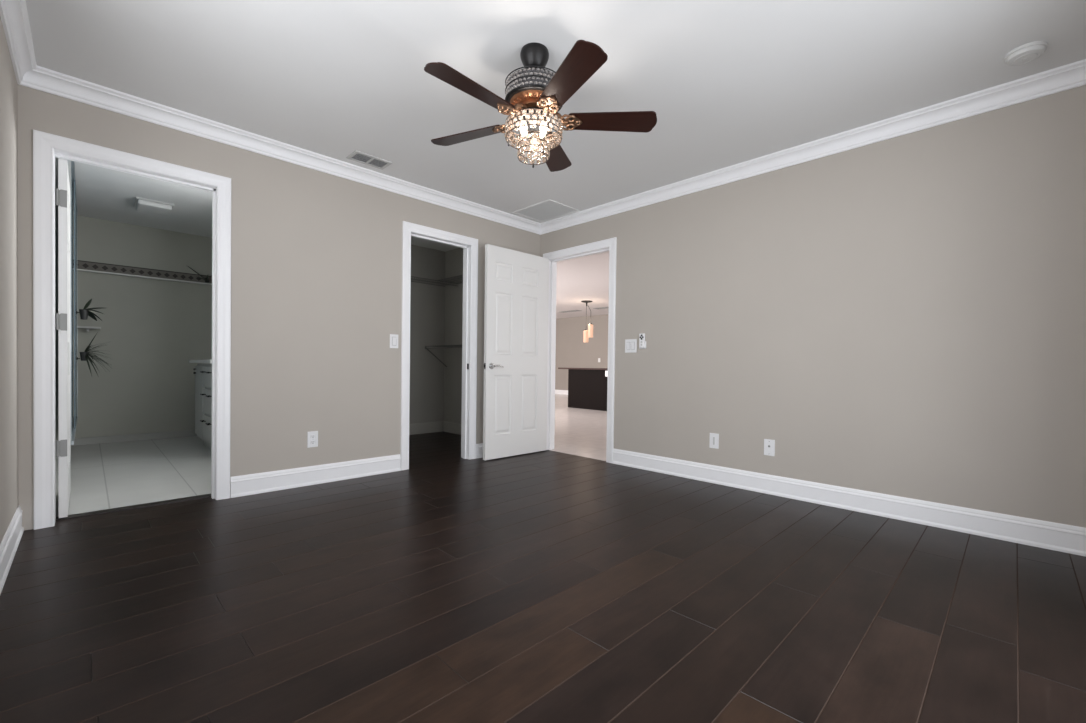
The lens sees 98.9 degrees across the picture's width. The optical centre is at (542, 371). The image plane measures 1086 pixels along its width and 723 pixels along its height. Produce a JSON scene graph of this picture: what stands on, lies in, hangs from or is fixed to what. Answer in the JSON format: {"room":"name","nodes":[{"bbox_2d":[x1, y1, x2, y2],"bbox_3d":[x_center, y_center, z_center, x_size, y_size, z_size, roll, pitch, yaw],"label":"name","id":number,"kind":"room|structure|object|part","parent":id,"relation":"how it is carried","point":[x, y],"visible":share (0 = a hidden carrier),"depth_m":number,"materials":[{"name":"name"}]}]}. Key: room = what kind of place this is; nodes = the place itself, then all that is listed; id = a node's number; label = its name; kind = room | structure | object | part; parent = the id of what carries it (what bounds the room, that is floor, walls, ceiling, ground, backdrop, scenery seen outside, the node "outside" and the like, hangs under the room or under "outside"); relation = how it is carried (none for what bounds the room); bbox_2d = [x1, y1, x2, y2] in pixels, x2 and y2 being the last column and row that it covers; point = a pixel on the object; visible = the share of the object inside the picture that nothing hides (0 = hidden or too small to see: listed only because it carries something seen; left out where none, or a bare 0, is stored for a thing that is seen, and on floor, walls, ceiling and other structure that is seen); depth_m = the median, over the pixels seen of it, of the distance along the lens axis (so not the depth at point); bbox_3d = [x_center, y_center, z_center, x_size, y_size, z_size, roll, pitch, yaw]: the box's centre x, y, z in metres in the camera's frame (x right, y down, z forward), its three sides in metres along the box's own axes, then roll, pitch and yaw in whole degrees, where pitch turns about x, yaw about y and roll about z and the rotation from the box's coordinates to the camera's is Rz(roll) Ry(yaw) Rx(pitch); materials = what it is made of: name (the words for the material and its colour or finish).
{"room":"empty bedroom","nodes":[
{"label":"empty bedroom","id":0,"kind":"room"},
{"bbox_2d":[0,16,17,543],"bbox_3d":[-1.423,-0.340,0.999,0.120,2.423,4.100,0,1,-45],"label":"wall","id":1,"kind":"structure","parent":0,"point":[8,82],"depth_m":2.12,"materials":[{"name":"beige paint"}]},
{"bbox_2d":[0,505,23,594],"bbox_3d":[-1.346,0.804,1.021,0.019,0.138,3.980,0,1,-45],"label":"baseboard","id":2,"kind":"structure","parent":1,"relation":"attached to","point":[9,544],"depth_m":2.06,"materials":[{"name":"white paint"}]},
{"bbox_2d":[55,187,58,458],"bbox_3d":[-3.946,-0.408,3.623,0.160,2.423,3.180,0,1,-45],"label":"wall","id":3,"kind":"structure","parent":0,"point":[56,206],"depth_m":4.22,"materials":[{"name":"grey paint"}]},
{"bbox_2d":[67,160,77,444],"bbox_3d":[-4.009,-0.549,3.894,0.129,2.084,1.940,0,1,-45],"label":"screen","id":4,"kind":"object","parent":3,"relation":"attached to","point":[71,164],"visible":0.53,"depth_m":3.81,"materials":[{"name":"clear glass"}]},
{"bbox_3d":[-3.646,-0.545,3.586,0.008,2.043,0.968,0,1,-45],"label":"glass pane","id":5,"kind":"part","parent":4,"relation":"part of","materials":[{"name":"blue"}]},
{"bbox_3d":[-4.240,-0.561,4.213,0.008,2.043,1.120,0,1,-45],"label":"glass pane","id":6,"kind":"part","parent":4,"relation":"part of","materials":[{"name":"blue"}]},
{"bbox_2d":[77,332,110,375],"bbox_3d":[-4.124,-0.157,4.271,0.236,0.418,0.323,0,1,-45],"label":"plant","id":7,"kind":"object","parent":4,"relation":"attached to","point":[84,356],"visible":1,"depth_m":4.22,"materials":[{"name":"green plant"}]},
{"bbox_3d":[-4.178,-0.142,4.229,0.064,0.080,0.064,0,1,-45],"label":"pot","id":8,"kind":"part","parent":7,"relation":"part of","materials":[{"name":"grey ceramic"}]},
{"bbox_2d":[73,215,211,437],"bbox_3d":[-4.556,-0.438,5.323,1.674,2.423,0.100,0,1,-45],"label":"wall","id":9,"kind":"structure","parent":0,"point":[152,329],"depth_m":5.25,"materials":[{"name":"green paint"}]},
{"bbox_2d":[77,326,100,331],"bbox_3d":[-4.816,-0.455,4.920,0.190,0.050,0.110,0,1,-45],"label":"wall shelf","id":10,"kind":"object","parent":9,"relation":"attached to","point":[87,328],"visible":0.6,"depth_m":4.90,"materials":[{"name":"wood"}]},
{"bbox_2d":[76,299,102,320],"bbox_3d":[-4.144,-0.572,4.267,0.206,0.199,0.153,0,1,-45],"label":"plant","id":11,"kind":"object","parent":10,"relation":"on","point":[84,313],"visible":1,"depth_m":4.22,"materials":[{"name":"green plant"}]},
{"bbox_3d":[-4.174,-0.522,4.223,0.064,0.090,0.064,0,1,-45],"label":"pot","id":12,"kind":"part","parent":11,"relation":"part of","materials":[{"name":"grey ceramic"}]},
{"bbox_2d":[71,430,196,445],"bbox_3d":[-4.475,0.737,5.354,1.514,0.075,0.012,0,1,-45],"label":"baseboard","id":13,"kind":"structure","parent":9,"relation":"attached to","point":[186,433],"depth_m":5.21,"materials":[{"name":"white wood"}]},
{"bbox_2d":[73,268,211,284],"bbox_3d":[-4.429,-1.070,5.308,1.514,0.016,0.075,0,1,-45],"label":"wall ledge","id":14,"kind":"object","parent":9,"relation":"attached to","point":[81,270],"visible":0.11,"depth_m":5.22,"materials":[{"name":"wood"}]},
{"bbox_2d":[186,265,211,282],"bbox_3d":[-4.077,-1.163,5.634,0.406,0.199,0.069,0,1,-40],"label":"trailing plant","id":15,"kind":"object","parent":14,"relation":"on","point":[204,279],"visible":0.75,"depth_m":5.62,"materials":[{"name":"green plant"}]},
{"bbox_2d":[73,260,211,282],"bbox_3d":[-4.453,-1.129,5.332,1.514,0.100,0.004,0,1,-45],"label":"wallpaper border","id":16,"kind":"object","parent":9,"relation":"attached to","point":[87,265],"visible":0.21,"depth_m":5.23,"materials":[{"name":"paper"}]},
{"bbox_2d":[18,84,539,529],"bbox_3d":[-1.387,-0.377,3.825,3.894,2.423,0.120,0,1,-45],"label":"wall","id":17,"kind":"structure","parent":0,"point":[316,256],"depth_m":3.35,"materials":[{"name":"beige paint"}]},
{"bbox_2d":[56,158,70,517],"bbox_3d":[-2.941,-0.192,2.851,0.044,2.015,0.717,0,1,-45],"label":"door","id":18,"kind":"structure","parent":17,"relation":"in","point":[63,445],"depth_m":2.61,"materials":[{"name":"white paint"}]},
{"bbox_2d":[33,129,230,529],"bbox_3d":[-2.420,-0.219,2.802,0.878,2.107,0.141,0,1,-45],"label":"door frame","id":19,"kind":"structure","parent":17,"relation":"attached to","point":[46,146],"depth_m":2.52,"materials":[{"name":"white paint"}]},
{"bbox_2d":[307,431,317,447],"bbox_3d":[-1.707,0.499,3.443,0.074,0.118,0.009,0,1,-45],"label":"wall outlet","id":20,"kind":"object","parent":17,"relation":"attached to","point":[312,437],"visible":1,"depth_m":3.44,"materials":[{"name":"white plastic"}]},
{"bbox_2d":[230,443,482,497],"bbox_3d":[-1.062,0.766,4.077,2.838,0.138,0.019,0,1,-45],"label":"baseboard","id":21,"kind":"structure","parent":17,"relation":"attached to","point":[257,483],"depth_m":3.44,"materials":[{"name":"white paint"}]},
{"bbox_2d":[390,334,397,347],"bbox_3d":[-1.243,-0.257,3.879,0.076,0.116,0.010,0,1,-45],"label":"light switch","id":22,"kind":"object","parent":17,"relation":"attached to","point":[393,337],"visible":1,"depth_m":3.88,"materials":[{"name":"white plastic"}]},
{"bbox_2d":[400,221,477,470],"bbox_3d":[-0.958,-0.219,4.239,0.777,2.107,0.141,0,1,-45],"label":"door frame","id":23,"kind":"structure","parent":17,"relation":"attached to","point":[469,245],"depth_m":4.41,"materials":[{"name":"white paint"}]},
{"bbox_2d":[409,245,445,423],"bbox_3d":[-2.013,-0.410,5.671,2.200,2.423,0.100,0,1,-45],"label":"wall","id":24,"kind":"structure","parent":0,"point":[427,301],"depth_m":6.08,"materials":[{"name":"paint"}]},
{"bbox_2d":[409,421,443,434],"bbox_3d":[-2.055,0.733,5.579,2.010,0.138,0.014,0,1,-45],"label":"baseboard","id":25,"kind":"structure","parent":24,"relation":"attached to","point":[429,427],"depth_m":6.08,"materials":[{"name":"paint"}]},
{"bbox_2d":[411,275,462,286],"bbox_3d":[-1.461,-1.003,5.031,1.934,0.280,1.569,0,1,-45],"label":"wire shelf","id":26,"kind":"object","parent":24,"relation":"attached to","point":[457,278],"visible":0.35,"depth_m":5.83,"materials":[{"name":"white metal"}]},
{"bbox_2d":[444,247,462,423],"bbox_3d":[-0.685,-0.394,5.753,0.190,2.423,1.645,0,1,-45],"label":"wall","id":27,"kind":"structure","parent":0,"point":[453,258],"depth_m":6.12,"materials":[{"name":"paint"}]},
{"bbox_2d":[425,345,461,366],"bbox_3d":[-0.881,-0.185,5.580,0.337,0.275,1.509,0,1,-45],"label":"wire shelf","id":28,"kind":"object","parent":27,"relation":"attached to","point":[444,346],"visible":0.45,"depth_m":5.94,"materials":[{"name":"white metal"}]},
{"bbox_2d":[443,421,460,434],"bbox_3d":[-0.772,0.748,5.697,0.014,0.138,1.645,0,1,-45],"label":"baseboard","id":29,"kind":"structure","parent":27,"relation":"attached to","point":[450,427],"depth_m":6.12,"materials":[{"name":"paint"}]},
{"bbox_2d":[0,394,1085,722],"bbox_3d":[-0.560,0.818,8.106,11.074,0.060,12.980,0,1,-45],"label":"floor","id":30,"kind":"structure","parent":0,"point":[546,586],"depth_m":1.76,"materials":[{"name":"brown wood"}]},
{"bbox_2d":[55,494,210,520],"bbox_3d":[-2.492,0.831,2.877,0.726,0.008,0.072,0,1,-45],"label":"threshold","id":31,"kind":"object","parent":30,"relation":"on","point":[204,495],"visible":0.79,"depth_m":2.83,"materials":[{"name":"brown wood"}]},
{"bbox_2d":[189,360,211,449],"bbox_3d":[-3.275,0.336,4.835,0.521,0.920,1.220,0,1,-45],"label":"bathroom vanity","id":32,"kind":"object","parent":30,"relation":"on","point":[203,370],"visible":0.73,"depth_m":4.62,"materials":[{"name":"white paint"}]},
{"bbox_3d":[-3.571,0.300,4.830,0.020,0.725,0.450,0,1,-45],"label":"cabinet door","id":33,"kind":"part","parent":32,"relation":"part of","materials":[{"name":"white paint"}]},
{"bbox_2d":[189,360,211,363],"bbox_3d":[-3.267,-0.106,4.831,0.515,0.035,1.220,0,1,-45],"label":"countertop","id":34,"kind":"structure","parent":32,"relation":"on","point":[190,361],"depth_m":4.57,"materials":[{"name":"stone"}]},
{"bbox_3d":[-3.216,0.550,4.470,0.020,0.245,0.510,0,1,-45],"label":"drawer","id":35,"kind":"part","parent":32,"relation":"part of","materials":[{"name":"white paint"}]},
{"bbox_3d":[-3.213,0.287,4.467,0.020,0.240,0.510,0,1,-45],"label":"drawer","id":36,"kind":"part","parent":32,"relation":"part of","materials":[{"name":"white paint"}]},
{"bbox_3d":[-3.210,0.047,4.463,0.020,0.200,0.510,0,1,-45],"label":"drawer","id":37,"kind":"part","parent":32,"relation":"part of","materials":[{"name":"white paint"}]},
{"bbox_2d":[558,368,607,410],"bbox_3d":[1.569,0.358,9.802,1.060,0.868,2.470,0,1,-45],"label":"kitchen island","id":38,"kind":"object","parent":30,"relation":"on","point":[587,387],"visible":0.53,"depth_m":9.76,"materials":[{"name":"brown wood"}]},
{"bbox_2d":[26,0,1085,318],"bbox_3d":[-0.493,-1.684,8.023,11.294,0.100,13.100,0,1,-45],"label":"ceiling","id":39,"kind":"structure","parent":0,"point":[726,83],"depth_m":2.41,"materials":[{"name":"paint"}]},
{"bbox_2d":[133,197,173,215],"bbox_3d":[-3.793,-1.602,4.525,0.280,0.055,0.340,0,1,-45],"label":"ceiling light","id":40,"kind":"object","parent":39,"relation":"attached to","point":[141,204],"visible":1,"depth_m":4.46,"materials":[{"name":"plastic"}]},
{"bbox_3d":[-3.792,-1.622,4.525,0.280,0.014,0.340,0,1,-45],"label":"plate","id":41,"kind":"part","parent":40,"relation":"part of","materials":[{"name":"plastic"}]},
{"bbox_2d":[346,150,391,169],"bbox_3d":[-1.294,-1.579,3.467,0.278,0.009,0.166,0,1,-45],"label":"ceiling vent","id":42,"kind":"object","parent":39,"relation":"in","point":[357,156],"visible":1,"depth_m":3.46,"materials":[{"name":"metal"}]},
{"bbox_2d":[424,40,656,171],"bbox_3d":[-0.068,-1.272,2.230,1.123,0.558,1.125,0,1,-45],"label":"ceiling fan","id":43,"kind":"object","parent":39,"relation":"hanging from","point":[534,94],"visible":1,"depth_m":2.18,"materials":[{"name":"brown wood"}]},
{"bbox_3d":[-0.388,-1.228,2.416,0.430,0.006,0.136,1,13,25],"label":"blade","id":44,"kind":"part","parent":43,"relation":"part of","materials":[{"name":"brown wood"}]},
{"bbox_3d":[-0.303,-1.206,1.975,0.136,0.006,0.430,18,12,41],"label":"blade","id":45,"kind":"part","parent":43,"relation":"part of","materials":[{"name":"brown wood"}]},
{"bbox_3d":[-0.045,-1.170,2.254,0.270,0.079,0.237,0,1,-45],"label":"light frame","id":46,"kind":"part","parent":43,"relation":"part of","materials":[{"name":"clear glass"}]},
{"bbox_3d":[0.058,-1.230,2.619,0.136,0.006,0.430,-12,-3,15],"label":"blade","id":47,"kind":"part","parent":43,"relation":"part of","materials":[{"name":"brown wood"}]},
{"bbox_3d":[0.110,-1.207,1.907,0.136,0.006,0.430,14,-5,-24],"label":"blade","id":48,"kind":"part","parent":43,"relation":"part of","materials":[{"name":"brown wood"}]},
{"bbox_3d":[0.336,-1.213,2.250,0.430,0.006,0.136,1,-12,0],"label":"blade","id":49,"kind":"part","parent":43,"relation":"part of","materials":[{"name":"brown wood"}]},
{"bbox_2d":[512,199,579,221],"bbox_3d":[0.026,-1.577,4.569,0.416,0.007,0.524,0,1,-45],"label":"ceiling vent","id":50,"kind":"object","parent":39,"relation":"in","point":[549,209],"visible":1,"depth_m":4.56,"materials":[{"name":"white metal"}]},
{"bbox_2d":[581,300,592,342],"bbox_3d":[1.016,-1.172,10.836,0.273,0.960,0.270,1,1,-16],"label":"pendant lamp","id":51,"kind":"object","parent":39,"relation":"hanging from","point":[587,334],"visible":1,"depth_m":10.80,"materials":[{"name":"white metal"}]},
{"bbox_3d":[1.009,-0.833,10.901,0.124,0.280,0.124,0,1,-45],"label":"lamp shade","id":52,"kind":"part","parent":51,"relation":"part of","materials":[{"name":"beige glass"}]},
{"bbox_3d":[1.106,-0.950,10.789,0.124,0.300,0.124,0,1,-45],"label":"lamp shade","id":53,"kind":"part","parent":51,"relation":"part of","materials":[{"name":"beige glass"}]},
{"bbox_2d":[1003,41,1047,65],"bbox_3d":[2.288,-1.500,2.202,0.148,0.040,0.148,0,1,-45],"label":"smoke detector","id":54,"kind":"object","parent":39,"relation":"attached to","point":[1026,53],"visible":1,"depth_m":2.18,"materials":[{"name":"white plastic"}]},
{"bbox_2d":[555,314,607,389],"bbox_3d":[3.096,-0.434,12.356,0.100,2.423,12.000,0,1,-45],"label":"wall","id":55,"kind":"structure","parent":0,"point":[571,351],"depth_m":14.32,"materials":[{"name":"paint"}]},
{"bbox_2d":[555,390,567,394],"bbox_3d":[3.039,0.709,12.329,0.019,0.138,12.000,0,1,-45],"label":"baseboard","id":56,"kind":"structure","parent":55,"relation":"attached to","point":[565,392],"depth_m":14.80,"materials":[{"name":"white paint"}]},
{"bbox_2d":[540,85,1085,527],"bbox_3d":[1.396,-0.340,3.687,0.120,2.423,3.980,0,1,-45],"label":"wall","id":57,"kind":"structure","parent":0,"point":[904,315],"depth_m":2.88,"materials":[{"name":"beige paint"}]},
{"bbox_2d":[483,244,548,459],"bbox_3d":[-0.249,-0.183,4.637,0.837,2.022,0.145,0,1,-45],"label":"door","id":58,"kind":"structure","parent":57,"relation":"in","point":[516,282],"depth_m":4.58,"materials":[{"name":"white paint"}]},
{"bbox_3d":[-0.437,-0.056,4.392,0.149,0.062,0.055,0,1,-45],"label":"lever handle","id":59,"kind":"part","parent":58,"relation":"part of","materials":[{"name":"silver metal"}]},
{"bbox_2d":[0,0,1085,234],"bbox_3d":[0.022,-1.501,2.306,3.774,0.098,3.980,0,1,-45],"label":"crown molding","id":60,"kind":"structure","parent":57,"relation":"attached to","point":[13,13],"depth_m":2.90,"materials":[{"name":"white paint"}]},
{"bbox_2d":[543,237,616,462],"bbox_3d":[0.371,-0.208,4.717,0.141,2.107,0.964,0,1,-45],"label":"door frame","id":61,"kind":"structure","parent":57,"relation":"attached to","point":[610,244],"depth_m":4.60,"materials":[{"name":"white paint"}]},
{"bbox_2d":[625,339,636,352],"bbox_3d":[0.794,-0.236,4.206,0.010,0.122,0.124,0,1,-45],"label":"light switch","id":62,"kind":"object","parent":57,"relation":"attached to","point":[630,344],"visible":1,"depth_m":4.20,"materials":[{"name":"white plastic"}]},
{"bbox_2d":[639,333,645,348],"bbox_3d":[0.878,-0.273,4.107,0.029,0.134,0.066,0,1,-45],"label":"remote","id":63,"kind":"object","parent":57,"relation":"attached to","point":[642,343],"visible":1,"depth_m":4.09,"materials":[{"name":"white plastic"}]},
{"bbox_2d":[709,433,718,448],"bbox_3d":[1.344,0.541,3.649,0.008,0.118,0.074,0,1,-45],"label":"wall outlet","id":64,"kind":"object","parent":57,"relation":"attached to","point":[714,438],"visible":1,"depth_m":3.64,"materials":[{"name":"white plastic"}]},
{"bbox_2d":[764,439,774,455],"bbox_3d":[1.631,0.546,3.351,0.016,0.118,0.074,0,1,-45],"label":"wall outlet","id":65,"kind":"object","parent":57,"relation":"attached to","point":[769,445],"visible":1,"depth_m":3.35,"materials":[{"name":"white plastic"}]},
{"bbox_2d":[612,449,1085,556],"bbox_3d":[1.691,0.812,3.288,0.019,0.138,2.954,0,1,-45],"label":"baseboard","id":66,"kind":"structure","parent":57,"relation":"attached to","point":[1071,539],"depth_m":2.86,"materials":[{"name":"white paint"}]}
]}

